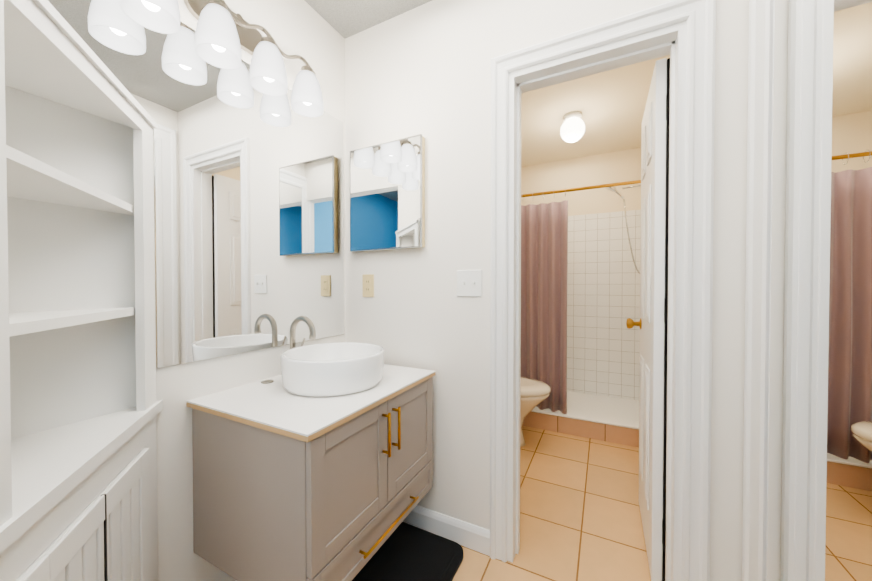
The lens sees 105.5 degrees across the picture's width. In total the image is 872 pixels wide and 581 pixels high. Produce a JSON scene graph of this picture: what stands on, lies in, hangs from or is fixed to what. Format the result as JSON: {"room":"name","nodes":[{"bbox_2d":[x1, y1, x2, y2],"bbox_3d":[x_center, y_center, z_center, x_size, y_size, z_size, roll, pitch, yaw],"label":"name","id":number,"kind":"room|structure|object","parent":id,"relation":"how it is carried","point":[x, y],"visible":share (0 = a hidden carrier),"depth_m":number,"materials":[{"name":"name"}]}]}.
{"room":"bathroom","nodes":[
{"label":"bathroom","id":0,"kind":"room"},
{"bbox_2d":[156,0,345,580],"bbox_3d":[-0.831,-0.095,1.199,0.120,2.440,1.439,0,1,27],"label":"wall","id":1,"kind":"structure","parent":0,"point":[309,34],"depth_m":1.18,"materials":[{"name":"white paint"}]},
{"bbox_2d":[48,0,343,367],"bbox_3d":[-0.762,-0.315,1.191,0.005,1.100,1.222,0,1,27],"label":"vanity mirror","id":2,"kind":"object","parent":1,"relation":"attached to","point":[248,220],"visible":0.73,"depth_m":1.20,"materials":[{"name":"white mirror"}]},
{"bbox_2d":[120,0,322,116],"bbox_3d":[-0.686,-0.883,1.154,0.168,0.252,0.702,0,1,27],"label":"sconce","id":3,"kind":"object","parent":1,"relation":"attached to","point":[224,34],"visible":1,"depth_m":1.13,"materials":[{"name":"white glass"}]},
{"bbox_2d":[186,364,435,580],"bbox_3d":[-0.399,0.617,1.279,0.582,0.515,0.713,0,1,27],"label":"bathroom vanity","id":4,"kind":"object","parent":1,"relation":"attached to","point":[288,486],"visible":0.98,"depth_m":1.01,"materials":[{"name":"beige wood"}]},
{"bbox_2d":[261,316,315,383],"bbox_3d":[-0.574,0.231,1.336,0.162,0.254,0.194,0,1,27],"label":"gooseneck faucet","id":5,"kind":"object","parent":4,"relation":"on","point":[307,321],"visible":0.77,"depth_m":1.35,"materials":[{"name":"silver metal"}]},
{"bbox_2d":[280,342,384,396],"bbox_3d":[-0.394,0.295,1.291,0.384,0.125,0.384,0,1,27],"label":"vessel basin","id":6,"kind":"object","parent":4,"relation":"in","point":[329,369],"visible":1,"depth_m":1.15,"materials":[{"name":"white ceramic"}]},
{"bbox_2d":[305,0,431,38],"bbox_3d":[-0.443,-1.349,0.001,1.880,0.100,3.194,0,1,27],"label":"ceiling","id":7,"kind":"structure","parent":0,"point":[345,19],"depth_m":1.57,"materials":[{"name":"white paint"}]},
{"bbox_2d":[345,0,748,580],"bbox_3d":[0.280,-0.098,1.443,1.640,2.440,0.123,0,1,27],"label":"wall","id":8,"kind":"structure","parent":0,"point":[424,70],"depth_m":1.45,"materials":[{"name":"white paint"}]},
{"bbox_2d":[362,274,373,296],"bbox_3d":[-0.345,-0.024,1.688,0.072,0.115,0.008,0,1,27],"label":"electrical outlet plate","id":9,"kind":"object","parent":8,"relation":"attached to","point":[368,284],"visible":1,"depth_m":1.68,"materials":[{"name":"beige plastic"}]},
{"bbox_2d":[350,134,424,251],"bbox_3d":[-0.245,-0.454,1.615,0.422,0.513,0.036,0,1,27],"label":"medicine cabinet mirror","id":10,"kind":"object","parent":8,"relation":"attached to","point":[387,195],"visible":0.96,"depth_m":1.58,"materials":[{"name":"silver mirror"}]},
{"bbox_2d":[403,505,489,555],"bbox_3d":[0.249,1.073,1.398,1.636,0.100,0.014,0,1,27],"label":"baseboard","id":11,"kind":"structure","parent":8,"relation":"attached to","point":[468,535],"depth_m":1.48,"materials":[{"name":"white wood"}]},
{"bbox_2d":[457,270,481,296],"bbox_3d":[0.142,-0.031,1.436,0.116,0.115,0.016,0,1,27],"label":"switch plate","id":12,"kind":"object","parent":8,"relation":"attached to","point":[469,283],"visible":1,"depth_m":1.44,"materials":[{"name":"white plastic"}]},
{"bbox_2d":[490,0,715,580],"bbox_3d":[0.588,0.084,1.290,0.730,2.080,0.171,0,1,27],"label":"door frame","id":13,"kind":"structure","parent":8,"relation":"attached to","point":[681,33],"depth_m":1.15,"materials":[{"name":"white wood"}]},
{"bbox_2d":[626,58,669,580],"bbox_3d":[0.956,0.124,1.480,0.167,1.971,0.545,0,1,27],"label":"door","id":14,"kind":"structure","parent":8,"relation":"attached to","point":[652,323],"depth_m":1.25,"materials":[{"name":"white wood"}]},
{"bbox_2d":[452,426,650,580],"bbox_3d":[0.092,1.177,1.089,1.880,0.100,5.560,0,1,27],"label":"floor","id":15,"kind":"structure","parent":0,"point":[580,517],"depth_m":1.64,"materials":[{"name":"tile"}]},
{"bbox_2d":[0,0,162,580],"bbox_3d":[-0.736,0.316,0.731,0.472,1.631,0.430,0,1,27],"label":"tall cabinet","id":16,"kind":"object","parent":15,"relation":"on","point":[81,407],"visible":1,"depth_m":0.80,"materials":[{"name":"white wood"}]},
{"bbox_2d":[352,522,462,580],"bbox_3d":[-0.284,1.113,1.193,0.535,0.023,0.805,0,1,27],"label":"bath mat","id":17,"kind":"object","parent":15,"relation":"on","point":[406,552],"visible":0.56,"depth_m":1.36,"materials":[{"name":"black fabric"}]},
{"bbox_2d":[520,376,550,446],"bbox_3d":[0.402,0.708,2.508,0.887,0.800,0.480,0,1,27],"label":"toilet","id":18,"kind":"object","parent":15,"relation":"on","point":[534,393],"visible":0.19,"depth_m":2.28,"materials":[{"name":"beige ceramic"}]},
{"bbox_2d":[521,148,640,399],"bbox_3d":[1.323,-0.125,3.498,1.640,2.440,0.120,0,1,27],"label":"wall","id":19,"kind":"structure","parent":0,"point":[603,306],"depth_m":3.28,"materials":[{"name":"tile"}]},
{"bbox_2d":[522,391,638,446],"bbox_3d":[1.083,1.030,3.040,1.624,0.142,0.938,0,1,27],"label":"bathtub","id":20,"kind":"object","parent":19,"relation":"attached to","point":[605,418],"depth_m":2.61,"materials":[{"name":"white ceramic"}]},
{"bbox_2d":[521,55,669,166],"bbox_3d":[0.815,-1.382,2.480,1.880,0.100,2.366,0,1,27],"label":"ceiling","id":21,"kind":"structure","parent":0,"point":[609,105],"depth_m":2.50,"materials":[{"name":"beige paint"}]},
{"bbox_2d":[560,111,584,142],"bbox_3d":[1.040,-1.234,2.528,0.176,0.198,0.176,0,1,27],"label":"globe ceiling light","id":22,"kind":"object","parent":21,"relation":"attached to","point":[572,128],"visible":1,"depth_m":2.47,"materials":[{"name":"white glass"}]},
{"bbox_3d":[0.030,-0.117,2.895,0.120,2.440,2.366,0,1,27],"label":"wall","id":23,"kind":"structure","parent":0,"visible":0},
{"bbox_2d":[521,180,640,197],"bbox_3d":[0.886,-0.774,2.629,1.632,0.024,0.024,0,1,27],"label":"curtain rod","id":24,"kind":"object","parent":23,"relation":"attached to","point":[585,188],"visible":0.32,"depth_m":2.50,"materials":[{"name":"gold metal"}]},
{"bbox_2d":[521,188,567,413],"bbox_3d":[0.601,0.075,2.783,0.942,1.748,0.073,0,1,27],"label":"shower curtain","id":25,"kind":"object","parent":24,"relation":"hanging from","point":[544,248],"visible":0.38,"depth_m":2.64,"materials":[{"name":"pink fabric"}]},
{"bbox_3d":[0.739,-0.085,0.402,0.120,2.440,1.439,0,1,27],"label":"wall","id":26,"kind":"structure","parent":0,"visible":0},
{"bbox_2d":[742,0,871,580],"bbox_3d":[0.663,-0.012,0.426,0.034,2.285,1.302,0,1,27],"label":"mirror","id":27,"kind":"object","parent":26,"relation":"attached to","point":[807,481],"visible":1,"depth_m":0.71,"materials":[{"name":"white"}]},
{"bbox_3d":[1.600,-0.107,2.099,0.120,2.440,2.366,0,1,27],"label":"wall","id":28,"kind":"structure","parent":0,"visible":0},
{"bbox_3d":[1.839,0.175,2.713,0.006,1.860,0.820,0,1,27],"label":"shower wall tile","id":29,"kind":"structure","parent":28,"relation":"attached to","visible":0},
{"bbox_2d":[605,184,640,273],"bbox_3d":[1.611,-0.510,2.719,0.413,0.762,0.096,0,1,27],"label":"shower head","id":30,"kind":"object","parent":29,"relation":"attached to","point":[613,189],"visible":0.44,"depth_m":2.74}
]}

